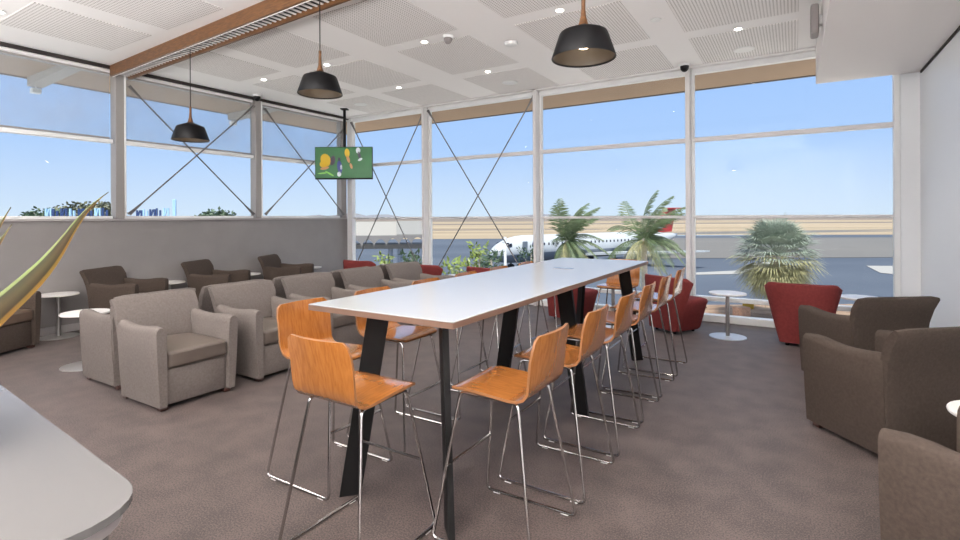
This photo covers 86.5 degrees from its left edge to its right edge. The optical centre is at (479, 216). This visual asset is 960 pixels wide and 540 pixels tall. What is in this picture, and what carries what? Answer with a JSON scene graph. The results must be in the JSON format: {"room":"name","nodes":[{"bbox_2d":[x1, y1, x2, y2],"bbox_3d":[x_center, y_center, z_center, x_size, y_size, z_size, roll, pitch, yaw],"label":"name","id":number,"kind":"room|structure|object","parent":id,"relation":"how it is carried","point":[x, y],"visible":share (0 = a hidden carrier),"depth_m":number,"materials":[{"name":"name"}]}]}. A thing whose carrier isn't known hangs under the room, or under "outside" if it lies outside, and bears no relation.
{"room":"airport terminal","nodes":[
{"label":"airport terminal","id":0,"kind":"room"},
{"bbox_2d":[0,219,347,328],"bbox_3d":[-6.195,0.811,6.096,0.150,1.500,12.280,0,0,32],"label":"wall","id":1,"kind":"structure","parent":0,"point":[144,249],"depth_m":7.89,"materials":[{"name":"grey paint"}]},
{"bbox_2d":[0,50,112,218],"bbox_3d":[-5.922,-1.065,6.436,0.175,2.190,2.225,0,0,32],"label":"window","id":2,"kind":"structure","parent":1,"relation":"in","point":[2,129],"depth_m":6.78,"materials":[{"name":"silver metal"}]},
{"bbox_2d":[0,46,109,138],"bbox_3d":[-5.846,-1.619,6.444,0.055,1.000,2.050,0,0,32],"label":"roller blind","id":3,"kind":"object","parent":2,"relation":"attached to","point":[2,48],"visible":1,"depth_m":6.74,"materials":[{"name":"fabric"}]},
{"bbox_2d":[40,323,79,335],"bbox_3d":[-6.152,1.511,6.013,0.024,0.100,12.180,0,0,32],"label":"baseboard","id":4,"kind":"structure","parent":1,"relation":"attached to","point":[69,327],"depth_m":6.86,"materials":[{"name":"grey paint"}]},
{"bbox_2d":[0,217,346,221],"bbox_3d":[-6.202,0.043,6.086,0.195,0.035,12.260,0,0,32],"label":"trim","id":5,"kind":"structure","parent":1,"relation":"on","point":[113,219],"depth_m":7.80,"materials":[{"name":"grey paint"}]},
{"bbox_2d":[110,75,253,218],"bbox_3d":[-4.742,-1.071,8.352,0.175,2.190,2.225,0,0,32],"label":"window","id":6,"kind":"structure","parent":1,"relation":"in","point":[117,83],"depth_m":7.44,"materials":[{"name":"silver metal"}]},
{"bbox_2d":[126,76,252,154],"bbox_3d":[-4.667,-1.625,8.359,0.055,1.000,2.050,0,0,32],"label":"roller blind","id":7,"kind":"object","parent":6,"relation":"attached to","point":[140,77],"visible":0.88,"depth_m":8.28,"materials":[{"name":"fabric"}]},
{"bbox_2d":[128,105,254,214],"bbox_3d":[-4.607,-1.022,8.336,0.059,1.993,2.071,0,0,32],"label":"rod","id":8,"kind":"object","parent":6,"relation":"attached to","point":[132,211],"visible":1,"depth_m":8.17,"materials":[{"name":"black metal"}]},
{"bbox_2d":[128,85,254,214],"bbox_3d":[-4.621,-0.987,8.351,0.059,1.923,2.060,0,0,32],"label":"rod","id":9,"kind":"object","parent":6,"relation":"attached to","point":[130,87],"visible":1,"depth_m":8.24,"materials":[{"name":"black metal"}]},
{"bbox_2d":[250,100,346,217],"bbox_3d":[-3.562,-1.077,10.268,0.175,2.190,2.225,0,0,32],"label":"window","id":10,"kind":"structure","parent":1,"relation":"in","point":[256,163],"depth_m":9.36,"materials":[{"name":"silver metal"}]},
{"bbox_2d":[263,108,344,214],"bbox_3d":[-3.465,-1.028,10.229,0.059,1.992,1.972,0,0,32],"label":"rod","id":11,"kind":"object","parent":10,"relation":"attached to","point":[264,109],"visible":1,"depth_m":10.04,"materials":[{"name":"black metal"}]},
{"bbox_2d":[262,102,346,161],"bbox_3d":[-3.479,-1.631,10.288,0.055,1.000,2.080,0,0,32],"label":"roller blind","id":12,"kind":"object","parent":10,"relation":"attached to","point":[263,103],"visible":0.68,"depth_m":10.05,"materials":[{"name":"fabric"}]},
{"bbox_2d":[0,54,815,133],"bbox_3d":[-1.269,-2.269,3.817,13.755,0.230,13.580,0,0,32],"label":"roof eave","id":13,"kind":"object","parent":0,"point":[10,65],"visible":0.25,"depth_m":8.89},
{"bbox_2d":[27,66,80,94],"bbox_3d":[-6.216,-2.009,7.439,1.450,0.240,0.180,0,0,32],"label":"roof outrigger","id":14,"kind":"structure","parent":13,"relation":"attached to","point":[42,79],"depth_m":7.47,"materials":[{"name":"grey paint"}]},
{"bbox_2d":[228,107,277,125],"bbox_3d":[-4.527,-2.017,10.181,1.450,0.240,0.180,0,0,32],"label":"roof outrigger","id":15,"kind":"structure","parent":13,"relation":"attached to","point":[233,116],"depth_m":10.32,"materials":[{"name":"grey paint"}]},
{"bbox_2d":[0,0,821,116],"bbox_3d":[-1.938,-2.303,3.494,9.955,0.255,12.330,0,0,32],"label":"ceiling","id":16,"kind":"structure","parent":0,"point":[358,38],"depth_m":6.25,"materials":[{"name":"white paint"}]},
{"bbox_2d":[0,41,348,119],"bbox_3d":[-6.112,-2.136,6.036,0.120,0.043,12.280,0,0,32],"label":"trim","id":17,"kind":"structure","parent":16,"relation":"attached to","point":[4,44],"depth_m":7.89,"materials":[{"name":"grey"}]},
{"bbox_2d":[110,0,349,79],"bbox_3d":[-1.682,-2.102,4.948,8.570,0.159,0.260,0,0,35],"label":"ceiling beam","id":18,"kind":"structure","parent":16,"relation":"attached to","point":[265,15],"depth_m":5.73,"materials":[{"name":"brown wood"}]},
{"bbox_2d":[171,50,209,142],"bbox_3d":[-3.525,-1.482,6.207,0.416,1.100,0.416,0,0,32],"label":"pendant lamp","id":19,"kind":"object","parent":18,"relation":"hanging from","point":[190,132],"visible":1,"depth_m":6.12,"materials":[{"name":"black"}]},
{"bbox_2d":[297,1,342,98],"bbox_3d":[-1.517,-1.602,4.834,0.416,0.880,0.416,0,0,32],"label":"pendant lamp","id":20,"kind":"object","parent":18,"relation":"hanging from","point":[319,84],"visible":1,"depth_m":4.75,"materials":[{"name":"black"}]},
{"bbox_2d":[315,108,372,179],"bbox_3d":[-2.723,-1.464,10.252,1.150,1.425,0.154,0,0,0],"label":"television","id":21,"kind":"object","parent":16,"relation":"hanging from","point":[331,163],"visible":1,"depth_m":10.18,"materials":[{"name":"black"}]},
{"bbox_2d":[551,0,616,67],"bbox_3d":[0.673,-1.543,3.327,0.416,1.020,0.416,0,0,32],"label":"pendant lamp","id":22,"kind":"object","parent":16,"relation":"hanging from","point":[583,45],"visible":1,"depth_m":3.25,"materials":[{"name":"black metal"}]},
{"bbox_2d":[0,305,880,539],"bbox_3d":[-1.964,1.640,3.563,10.105,0.200,12.400,0,0,32],"label":"floor","id":23,"kind":"structure","parent":0,"point":[729,449],"depth_m":3.29,"materials":[{"name":"carpet"}]},
{"bbox_2d":[0,291,40,352],"bbox_3d":[-5.685,1.132,5.827,0.763,0.853,0.712,0,0,3],"label":"armchair","id":24,"kind":"object","parent":23,"relation":"on","point":[22,329],"visible":0.78,"depth_m":5.96,"materials":[{"name":"brown fabric"}]},
{"bbox_2d":[0,309,32,327],"bbox_3d":[-5.608,1.146,5.823,0.600,0.174,0.500,0,0,3],"label":"seat cushion","id":25,"kind":"object","parent":24,"relation":"on","point":[21,317],"depth_m":5.89,"materials":[{"name":"brown fabric"}]},
{"bbox_2d":[40,291,79,340],"bbox_3d":[-5.481,1.277,6.632,0.436,0.560,0.436,0,0,32],"label":"side table","id":26,"kind":"object","parent":23,"relation":"on","point":[58,336],"visible":0.9,"depth_m":6.61,"materials":[{"name":"white"}]},
{"bbox_2d":[0,385,132,539],"bbox_3d":[-1.977,1.040,1.339,2.670,1.000,1.000,0,0,36],"label":"table","id":27,"kind":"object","parent":23,"relation":"on","point":[52,487],"depth_m":1.01,"materials":[{"name":"grey laminate"}]},
{"bbox_2d":[0,192,107,326],"bbox_3d":[-1.328,0.211,1.304,0.360,0.650,0.605,0,0,-5],"label":"potted plant","id":28,"kind":"object","parent":27,"relation":"on","point":[18,292],"visible":1,"depth_m":1.35,"materials":[{"name":"green plant"}]},
{"bbox_2d":[58,308,109,371],"bbox_3d":[-4.115,1.271,5.322,0.436,0.560,0.436,0,0,32],"label":"side table","id":29,"kind":"object","parent":23,"relation":"on","point":[76,366],"visible":0.44,"depth_m":5.24,"materials":[{"name":"grey"}]},
{"bbox_2d":[79,266,168,313],"bbox_3d":[-4.914,1.128,7.079,0.763,0.853,0.712,0,0,3],"label":"armchair","id":30,"kind":"object","parent":23,"relation":"on","point":[103,284],"visible":0.38,"depth_m":6.85,"materials":[{"name":"brown fabric"}]},
{"bbox_2d":[79,288,195,389],"bbox_3d":[-3.309,1.120,4.942,0.763,0.853,0.712,0,0,32],"label":"armchair","id":31,"kind":"object","parent":23,"relation":"on","point":[98,334],"visible":0.35,"depth_m":4.63,"materials":[{"name":"grey fabric"}]},
{"bbox_2d":[109,289,237,411],"bbox_3d":[-2.667,1.117,4.464,0.763,0.853,0.712,0,0,32],"label":"armchair","id":32,"kind":"object","parent":23,"relation":"on","point":[171,350],"visible":1,"depth_m":4.32,"materials":[{"name":"fabric"}]},
{"bbox_2d":[167,332,226,368],"bbox_3d":[-2.602,1.131,4.424,0.600,0.174,0.500,0,0,32],"label":"seat cushion","id":33,"kind":"object","parent":32,"relation":"on","point":[184,349],"depth_m":4.32,"materials":[{"name":"fabric"}]},
{"bbox_2d":[181,259,250,301],"bbox_3d":[-4.227,1.125,8.194,0.763,0.853,0.712,0,0,3],"label":"armchair","id":34,"kind":"object","parent":23,"relation":"on","point":[199,274],"visible":0.3,"depth_m":7.95,"materials":[{"name":"brown fabric"}]},
{"bbox_2d":[198,279,264,312],"bbox_3d":[-2.894,1.118,5.615,0.763,0.853,0.712,0,0,32],"label":"armchair","id":35,"kind":"object","parent":23,"relation":"on","point":[205,303],"visible":0.05,"depth_m":5.19,"materials":[{"name":"grey fabric"}]},
{"bbox_2d":[208,280,299,381],"bbox_3d":[-2.216,1.115,5.197,0.763,0.853,0.712,0,0,32],"label":"armchair","id":36,"kind":"object","parent":23,"relation":"on","point":[254,304],"visible":0.63,"depth_m":4.92,"materials":[{"name":"grey fabric"}]},
{"bbox_2d":[263,317,278,344],"bbox_3d":[-2.151,1.129,5.157,0.600,0.174,0.500,0,0,32],"label":"seat cushion","id":37,"kind":"object","parent":36,"relation":"on","point":[270,328],"depth_m":4.90,"materials":[{"name":"fabric"}]},
{"bbox_2d":[257,254,313,279],"bbox_3d":[-3.535,1.121,9.318,0.763,0.853,0.712,0,0,3],"label":"armchair","id":38,"kind":"object","parent":23,"relation":"on","point":[272,267],"visible":0.32,"depth_m":9.00,"materials":[{"name":"brown fabric"}]},
{"bbox_2d":[272,272,321,298],"bbox_3d":[-2.464,1.116,6.313,0.763,0.853,0.712,0,0,32],"label":"armchair","id":39,"kind":"object","parent":23,"relation":"on","point":[279,288],"visible":0.07,"depth_m":5.92,"materials":[{"name":"grey fabric"}]},
{"bbox_2d":[281,272,363,344],"bbox_3d":[-1.770,1.112,5.920,0.763,0.853,0.712,0,0,32],"label":"armchair","id":40,"kind":"object","parent":23,"relation":"on","point":[316,285],"visible":0.31,"depth_m":5.88,"materials":[{"name":"grey fabric"}]},
{"bbox_2d":[333,313,355,327],"bbox_3d":[-1.705,1.127,5.880,0.600,0.174,0.500,0,0,32],"label":"seat cushion","id":41,"kind":"object","parent":40,"relation":"on","point":[339,320],"depth_m":5.63,"materials":[{"name":"fabric"}]},
{"bbox_2d":[266,297,392,500],"bbox_3d":[-0.913,1.031,3.102,0.548,1.007,0.526,0,0,32],"label":"bar stool","id":42,"kind":"object","parent":23,"relation":"on","point":[295,317],"visible":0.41,"depth_m":3.15,"materials":[{"name":"orange"}]},
{"bbox_2d":[330,266,368,288],"bbox_3d":[-2.019,1.114,7.037,0.763,0.853,0.712,0,0,32],"label":"armchair","id":43,"kind":"object","parent":23,"relation":"on","point":[337,277],"visible":0.07,"depth_m":6.68,"materials":[{"name":"grey fabric"}]},
{"bbox_2d":[278,334,434,539],"bbox_3d":[-0.582,1.030,2.431,0.526,1.007,0.548,0,0,32],"label":"bar stool","id":44,"kind":"object","parent":23,"relation":"on","point":[321,369],"visible":0.97,"depth_m":2.27,"materials":[{"name":"orange wood"}]},
{"bbox_2d":[343,260,375,268],"bbox_3d":[-2.183,1.170,9.642,0.780,0.742,0.626,0,0,32],"label":"tub chair","id":45,"kind":"object","parent":23,"relation":"on","point":[347,264],"visible":0.3,"depth_m":9.34,"materials":[{"name":"red fabric"}]},
{"bbox_2d":[340,266,418,339],"bbox_3d":[-1.303,1.110,6.678,0.763,0.853,0.712,0,0,32],"label":"armchair","id":46,"kind":"object","parent":23,"relation":"on","point":[366,277],"visible":0.2,"depth_m":6.80,"materials":[{"name":"grey fabric"}]},
{"bbox_2d":[347,109,421,259],"bbox_3d":[-1.973,-0.320,10.692,2.170,3.720,0.140,0,0,32],"label":"window","id":47,"kind":"structure","parent":23,"relation":"on","point":[351,202],"depth_m":11.14,"materials":[{"name":"white metal"}]},
{"bbox_2d":[350,122,416,261],"bbox_3d":[-1.957,-0.435,10.576,2.011,3.281,0.060,0,0,32],"label":"rod","id":48,"kind":"object","parent":47,"relation":"attached to","point":[351,123],"visible":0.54,"depth_m":10.53,"materials":[{"name":"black metal"}]},
{"bbox_2d":[357,116,420,260],"bbox_3d":[-1.938,-0.445,10.587,2.011,3.301,0.060,0,0,32],"label":"rod","id":49,"kind":"object","parent":47,"relation":"attached to","point":[420,116],"visible":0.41,"depth_m":10.52,"materials":[{"name":"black metal"}]},
{"bbox_2d":[346,286,441,451],"bbox_3d":[-0.583,1.030,3.638,0.548,1.007,0.526,0,0,32],"label":"bar stool","id":50,"kind":"object","parent":23,"relation":"on","point":[395,331],"visible":0.6,"depth_m":3.61,"materials":[{"name":"orange"}]},
{"bbox_2d":[386,261,454,326],"bbox_3d":[-0.852,1.108,7.410,0.763,0.853,0.712,0,0,32],"label":"armchair","id":51,"kind":"object","parent":23,"relation":"on","point":[407,271],"visible":0.2,"depth_m":7.53,"materials":[{"name":"grey fabric"}]},
{"bbox_2d":[420,264,442,274],"bbox_3d":[-0.855,1.163,8.765,0.780,0.742,0.626,0,0,38],"label":"tub chair","id":52,"kind":"object","parent":23,"relation":"on","point":[427,269],"visible":0.12,"depth_m":8.40,"materials":[{"name":"red fabric"}]},
{"bbox_2d":[406,277,488,419],"bbox_3d":[-0.247,1.028,4.183,0.548,1.007,0.526,0,0,32],"label":"bar stool","id":53,"kind":"object","parent":23,"relation":"on","point":[435,278],"visible":0.25,"depth_m":4.10,"materials":[{"name":"orange"}]},
{"bbox_2d":[421,92,533,304],"bbox_3d":[-0.052,-0.330,9.462,2.430,3.720,0.220,0,0,32],"label":"window","id":54,"kind":"structure","parent":23,"relation":"on","point":[426,120],"depth_m":9.99,"materials":[{"name":"white paint"}]},
{"bbox_2d":[427,110,517,263],"bbox_3d":[-0.045,-0.405,9.398,2.320,3.403,0.060,0,0,32],"label":"rod","id":55,"kind":"object","parent":54,"relation":"attached to","point":[428,111],"visible":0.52,"depth_m":9.45,"materials":[{"name":"silver metal"}]},
{"bbox_2d":[438,95,532,265],"bbox_3d":[-0.030,-0.405,9.413,2.330,3.404,0.060,0,0,32],"label":"rod","id":56,"kind":"object","parent":54,"relation":"attached to","point":[531,99],"visible":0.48,"depth_m":9.28,"materials":[{"name":"silver metal"}]},
{"bbox_2d":[308,258,647,539],"bbox_3d":[0.424,1.001,4.152,0.980,1.054,3.670,0,0,32],"label":"bar table","id":57,"kind":"object","parent":23,"relation":"on","point":[455,302],"visible":0.91,"depth_m":3.04,"materials":[{"name":"grey laminate"}]},
{"bbox_2d":[450,271,526,385],"bbox_3d":[0.078,1.026,4.711,0.548,1.007,0.526,0,0,32],"label":"bar stool","id":58,"kind":"object","parent":23,"relation":"on","point":[469,272],"visible":0.13,"depth_m":4.74,"materials":[{"name":"orange"}]},
{"bbox_2d":[432,323,576,539],"bbox_3d":[0.136,1.026,2.503,0.548,1.007,0.526,0,0,32],"label":"bar stool","id":59,"kind":"object","parent":23,"relation":"on","point":[512,386],"visible":1,"depth_m":2.43,"materials":[{"name":"brown wood"}]},
{"bbox_2d":[486,265,548,366],"bbox_3d":[0.409,1.025,5.248,0.548,1.007,0.526,0,0,32],"label":"bar stool","id":60,"kind":"object","parent":23,"relation":"on","point":[505,266],"visible":0.13,"depth_m":5.17,"materials":[{"name":"orange"}]},
{"bbox_2d":[515,261,560,352],"bbox_3d":[0.744,1.023,5.793,0.548,1.007,0.526,0,0,32],"label":"bar stool","id":61,"kind":"object","parent":23,"relation":"on","point":[527,262],"visible":0.08,"depth_m":5.71,"materials":[{"name":"orange"}]},
{"bbox_2d":[498,304,613,503],"bbox_3d":[0.471,1.024,3.049,0.548,1.007,0.526,0,0,32],"label":"bar stool","id":62,"kind":"object","parent":23,"relation":"on","point":[594,325],"visible":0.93,"depth_m":2.93,"materials":[{"name":"orange"}]},
{"bbox_2d":[547,288,597,318],"bbox_3d":[1.366,1.152,7.655,0.626,0.742,0.780,0,0,-38],"label":"tub chair","id":63,"kind":"object","parent":23,"relation":"on","point":[590,294],"visible":0.25,"depth_m":7.52,"materials":[{"name":"red fabric"}]},
{"bbox_2d":[543,291,639,456],"bbox_3d":[0.796,1.023,3.576,0.548,1.007,0.526,0,0,32],"label":"bar stool","id":64,"kind":"object","parent":23,"relation":"on","point":[622,323],"visible":0.83,"depth_m":3.46,"materials":[{"name":"orange"}]},
{"bbox_2d":[533,71,685,314],"bbox_3d":[2.021,-0.340,8.185,2.480,3.720,0.220,0,0,32],"label":"window","id":65,"kind":"structure","parent":23,"relation":"on","point":[538,193],"depth_m":8.69,"materials":[{"name":"white paint"}]},
{"bbox_2d":[596,259,645,347],"bbox_3d":[1.629,1.019,6.021,0.526,1.007,0.548,0,0,32],"label":"bar stool","id":66,"kind":"object","parent":23,"relation":"on","point":[613,282],"visible":0.38,"depth_m":6.11,"materials":[{"name":"orange"}]},
{"bbox_2d":[583,281,659,423],"bbox_3d":[1.116,1.021,4.096,0.548,1.007,0.526,0,0,32],"label":"bar stool","id":67,"kind":"object","parent":23,"relation":"on","point":[646,299],"visible":0.56,"depth_m":3.94,"materials":[{"name":"orange"}]},
{"bbox_2d":[601,274,674,397],"bbox_3d":[1.441,1.020,4.624,0.548,1.007,0.526,0,0,32],"label":"bar stool","id":68,"kind":"object","parent":23,"relation":"on","point":[663,292],"visible":0.68,"depth_m":4.50,"materials":[{"name":"orange"}]},
{"bbox_2d":[622,267,686,376],"bbox_3d":[1.793,1.018,5.194,0.548,1.007,0.526,0,0,32],"label":"bar stool","id":69,"kind":"object","parent":23,"relation":"on","point":[677,288],"visible":0.7,"depth_m":5.05,"materials":[{"name":"orange"}]},
{"bbox_2d":[645,273,707,333],"bbox_3d":[2.626,1.146,6.854,0.626,0.742,0.780,0,0,-26],"label":"tub chair","id":70,"kind":"object","parent":23,"relation":"on","point":[691,309],"visible":0.7,"depth_m":6.62,"materials":[{"name":"red fabric"}]},
{"bbox_2d":[709,290,746,340],"bbox_3d":[3.127,1.234,6.440,0.436,0.560,0.436,0,0,32],"label":"side table","id":71,"kind":"object","parent":23,"relation":"on","point":[727,336],"visible":1,"depth_m":6.42,"materials":[{"name":"grey"}]},
{"bbox_2d":[685,51,900,327],"bbox_3d":[4.109,-0.350,6.899,2.465,3.720,0.220,0,0,32],"label":"window","id":72,"kind":"structure","parent":23,"relation":"on","point":[690,140],"depth_m":7.07,"materials":[{"name":"white paint"}]},
{"bbox_2d":[764,282,842,344],"bbox_3d":[3.856,1.140,6.098,0.780,0.742,0.626,0,0,34],"label":"tub chair","id":73,"kind":"object","parent":23,"relation":"on","point":[784,299],"visible":0.62,"depth_m":5.90,"materials":[{"name":"red fabric"}]},
{"bbox_2d":[798,296,939,370],"bbox_3d":[3.445,1.086,4.574,0.712,0.853,0.763,0,0,-4],"label":"armchair","id":74,"kind":"object","parent":23,"relation":"on","point":[868,315],"visible":0.48,"depth_m":4.27,"materials":[{"name":"brown fabric"}]},
{"bbox_2d":[803,326,959,453],"bbox_3d":[2.767,1.090,3.424,0.712,0.853,0.763,0,0,-8],"label":"armchair","id":75,"kind":"object","parent":23,"relation":"on","point":[907,384],"visible":0.91,"depth_m":3.16,"materials":[{"name":"brown fabric"}]},
{"bbox_2d":[878,406,959,539],"bbox_3d":[2.071,1.093,1.847,0.712,0.853,0.763,0,0,-24],"label":"armchair","id":76,"kind":"object","parent":23,"relation":"on","point":[919,477],"visible":1,"depth_m":1.93,"materials":[{"name":"brown fabric"}]},
{"bbox_2d":[946,400,959,416],"bbox_3d":[2.540,1.237,2.456,0.436,0.560,0.436,0,0,32],"label":"side table","id":77,"kind":"object","parent":23,"relation":"on","point":[952,407],"visible":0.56,"depth_m":2.58,"materials":[{"name":"grey"}]},
{"bbox_2d":[920,31,959,327],"bbox_3d":[2.243,-0.391,0.966,0.200,3.820,12.400,0,0,32],"label":"wall","id":78,"kind":"structure","parent":0,"point":[940,81],"depth_m":5.31,"materials":[{"name":"white paint"}]},
{"bbox_2d":[346,47,815,118],"bbox_3d":[1.148,-2.180,8.646,9.705,0.028,0.100,0,0,32],"label":"trim","id":79,"kind":"structure","parent":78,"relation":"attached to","point":[810,49],"depth_m":8.10,"materials":[{"name":"white paint"}]},
{"bbox_2d":[816,0,959,83],"bbox_3d":[1.657,-1.973,1.205,1.075,0.490,12.200,0,0,32],"label":"bulkhead","id":80,"kind":"object","parent":78,"relation":"attached to","point":[857,39],"depth_m":4.91,"materials":[{"name":"white paint"}]},
{"bbox_2d":[810,3,821,38],"bbox_3d":[3.412,-1.987,5.174,0.100,0.300,0.220,0,0,32],"label":"wall speaker","id":81,"kind":"object","parent":80,"relation":"attached to","point":[815,17],"visible":0.98,"depth_m":5.09,"materials":[{"name":"grey plastic"}]},
{"bbox_2d":[900,72,920,296],"bbox_3d":[5.298,-0.356,6.284,0.215,3.720,0.140,0,0,32],"label":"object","id":82,"kind":"structure","parent":78,"relation":"attached to","point":[909,82],"depth_m":6.23,"materials":[{"name":"white paint"}]},
{"bbox_2d":[920,26,959,72],"bbox_3d":[2.084,-1.719,0.913,0.025,0.027,12.150,0,0,32],"label":"trim","id":83,"kind":"structure","parent":78,"relation":"attached to","point":[957,30],"depth_m":5.22,"materials":[{"name":"grey"}]},
{"label":"outside","id":84,"kind":"structure","parent":0,"visible":0},
{"bbox_2d":[630,231,892,257],"bbox_3d":[160.030,5.655,145.000,280.000,0.020,138.000,0,0,0],"label":"road","id":85,"kind":"structure","parent":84,"point":[830,247],"depth_m":104.32,"materials":[{"name":"grey asphalt"}]},
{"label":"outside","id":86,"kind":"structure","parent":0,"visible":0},
{"bbox_2d":[392,220,892,238],"bbox_3d":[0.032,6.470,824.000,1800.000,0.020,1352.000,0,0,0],"label":"dry grass field","id":87,"kind":"structure","parent":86,"point":[677,228],"depth_m":278.04,"materials":[{"name":"beige plant"}]},
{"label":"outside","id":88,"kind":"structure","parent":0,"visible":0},
{"bbox_2d":[356,218,892,221],"bbox_3d":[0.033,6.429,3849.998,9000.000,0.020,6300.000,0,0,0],"label":"land","id":89,"kind":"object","parent":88,"point":[625,219],"visible":0.1,"depth_m":951.34,"materials":[{"name":"sand"}]},
{"bbox_3d":[-1.381,-2.558,3.591,13.705,0.150,14.080,0,0,32],"label":"roof","id":90,"kind":"structure","parent":0,"visible":0},
{"bbox_2d":[0,73,815,134],"bbox_3d":[-1.279,-2.314,3.858,13.815,0.340,13.640,0,0,32],"label":"roof fascia","id":91,"kind":"object","parent":90,"relation":"attached to","point":[0,73],"visible":0.12,"depth_m":9.40,"materials":[{"name":"grey"}]},
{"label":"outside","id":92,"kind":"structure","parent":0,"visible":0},
{"bbox_2d":[356,235,892,304],"bbox_3d":[0.033,6.510,87.000,520.000,0.020,166.000,0,0,0],"label":"ground","id":93,"kind":"structure","parent":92,"point":[852,275],"depth_m":64.14,"materials":[{"name":"grey asphalt"}]},
{"bbox_2d":[20,206,76,215],"bbox_3d":[-44.129,2.793,52.039,4.904,7.871,4.861,0,0,32],"label":"tree","id":94,"kind":"object","parent":93,"relation":"on","point":[31,213],"visible":0.13,"depth_m":51.13,"materials":[{"name":"green plant"}]},
{"bbox_2d":[52,201,98,215],"bbox_3d":[-49.254,2.405,62.001,5.349,8.696,5.229,0,0,32],"label":"tree","id":95,"kind":"object","parent":93,"relation":"on","point":[75,207],"visible":0.28,"depth_m":61.56,"materials":[{"name":"green plant"}]},
{"bbox_2d":[84,201,127,215],"bbox_3d":[-50.213,2.264,67.930,5.577,8.988,5.618,0,0,32],"label":"tree","id":96,"kind":"object","parent":93,"relation":"on","point":[106,205],"visible":0.2,"depth_m":67.20,"materials":[{"name":"green plant"}]},
{"bbox_2d":[45,199,175,215],"bbox_3d":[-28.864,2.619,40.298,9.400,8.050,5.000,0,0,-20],"label":"buildings","id":97,"kind":"structure","parent":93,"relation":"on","point":[96,210],"depth_m":39.51,"materials":[{"name":"blue"}]},
{"bbox_2d":[194,206,235,215],"bbox_3d":[-30.985,2.669,60.105,4.979,7.988,4.686,0,0,32],"label":"tree","id":98,"kind":"object","parent":93,"relation":"on","point":[222,212],"visible":0.29,"depth_m":59.23,"materials":[{"name":"green plant"}]},
{"bbox_2d":[356,221,421,262],"bbox_3d":[-5.843,3.393,31.270,5.103,6.272,2.660,0,0,0],"label":"canopy","id":99,"kind":"object","parent":93,"relation":"on","point":[385,231],"visible":0.58,"depth_m":30.51,"materials":[{"name":"grey metal"}]},
{"bbox_2d":[398,248,421,263],"bbox_3d":[-3.534,4.064,27.009,1.588,4.910,1.622,0,0,-1],"label":"shrub","id":100,"kind":"object","parent":93,"relation":"on","point":[417,257],"visible":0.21,"depth_m":26.91,"materials":[{"name":"green plant"}]},
{"bbox_2d":[466,240,492,267],"bbox_3d":[-0.037,3.871,28.067,1.570,5.260,1.717,0,0,32],"label":"shrub","id":101,"kind":"object","parent":93,"relation":"on","point":[474,253],"visible":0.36,"depth_m":27.88,"materials":[{"name":"green plant"}]},
{"bbox_2d":[548,198,609,258],"bbox_3d":[5.946,2.643,30.852,3.777,7.661,4.046,0,0,15],"label":"palm tree","id":102,"kind":"object","parent":93,"relation":"on","point":[567,232],"visible":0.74,"depth_m":30.65,"materials":[{"name":"plant"}]},
{"bbox_2d":[490,208,709,266],"bbox_3d":[16.641,2.499,72.058,37.971,7.832,28.000,0,0,-36],"label":"airliner","id":103,"kind":"object","parent":93,"relation":"on","point":[612,241],"visible":0.6,"depth_m":66.87,"materials":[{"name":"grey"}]},
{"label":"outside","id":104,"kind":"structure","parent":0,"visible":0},
{"bbox_2d":[696,262,771,274],"bbox_3d":[32.385,6.298,64.000,18.588,0.020,16.000,0,0,0],"label":"concrete path","id":105,"kind":"structure","parent":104,"point":[735,271],"depth_m":58.00,"materials":[{"name":"grey"}]},
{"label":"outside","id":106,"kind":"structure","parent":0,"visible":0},
{"bbox_2d":[432,222,892,224],"bbox_3d":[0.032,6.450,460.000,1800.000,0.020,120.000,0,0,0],"label":"strip","id":107,"kind":"object","parent":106,"point":[725,222],"visible":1,"depth_m":445.39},
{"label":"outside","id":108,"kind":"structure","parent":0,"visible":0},
{"bbox_3d":[-9.967,6.530,-2.250,140.000,0.020,55.500,0,0,0],"label":"paving","id":109,"kind":"object","parent":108,"visible":0},
{"bbox_2d":[441,255,478,274],"bbox_3d":[-0.870,4.081,22.531,1.856,4.849,2.053,0,0,32],"label":"shrub","id":110,"kind":"object","parent":109,"relation":"on","point":[457,261],"visible":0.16,"depth_m":22.44,"materials":[{"name":"green plant"}]},
{"bbox_2d":[479,249,504,267],"bbox_3d":[0.496,3.999,24.440,1.511,4.999,1.492,0,0,32],"label":"shrub","id":111,"kind":"object","parent":109,"relation":"on","point":[485,264],"visible":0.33,"depth_m":24.38,"materials":[{"name":"green plant"}]},
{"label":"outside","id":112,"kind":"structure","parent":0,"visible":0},
{"bbox_2d":[705,304,852,317],"bbox_3d":[21.522,6.353,31.500,26.667,0.020,11.000,0,0,0],"label":"garden bed","id":113,"kind":"object","parent":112,"point":[760,311],"depth_m":34.64,"materials":[{"name":"soil"}]},
{"bbox_2d":[607,190,685,288],"bbox_3d":[9.885,2.449,30.314,5.140,8.009,4.666,0,0,32],"label":"palm tree","id":114,"kind":"object","parent":113,"relation":"on","point":[645,234],"visible":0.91,"depth_m":29.81,"materials":[{"name":"green plant"}]},
{"bbox_2d":[732,306,750,316],"bbox_3d":[16.714,6.056,32.600,0.850,0.620,0.600,0,0,-11],"label":"plank","id":115,"kind":"object","parent":113,"relation":"on","point":[737,310],"visible":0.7,"depth_m":32.35,"materials":[{"name":"wood"}]},
{"bbox_2d":[727,211,830,317],"bbox_3d":[18.468,3.014,32.050,6.162,6.787,5.989,0,0,32],"label":"fan palm","id":116,"kind":"object","parent":113,"relation":"on","point":[780,233],"visible":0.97,"depth_m":31.09,"materials":[{"name":"green plant"}]},
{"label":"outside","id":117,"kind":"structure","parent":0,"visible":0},
{"bbox_2d":[310,214,710,216],"bbox_3d":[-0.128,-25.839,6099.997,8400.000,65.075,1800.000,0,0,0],"label":"hills","id":118,"kind":"structure","parent":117,"point":[357,215],"depth_m":5928.10,"materials":[{"name":"grey"}]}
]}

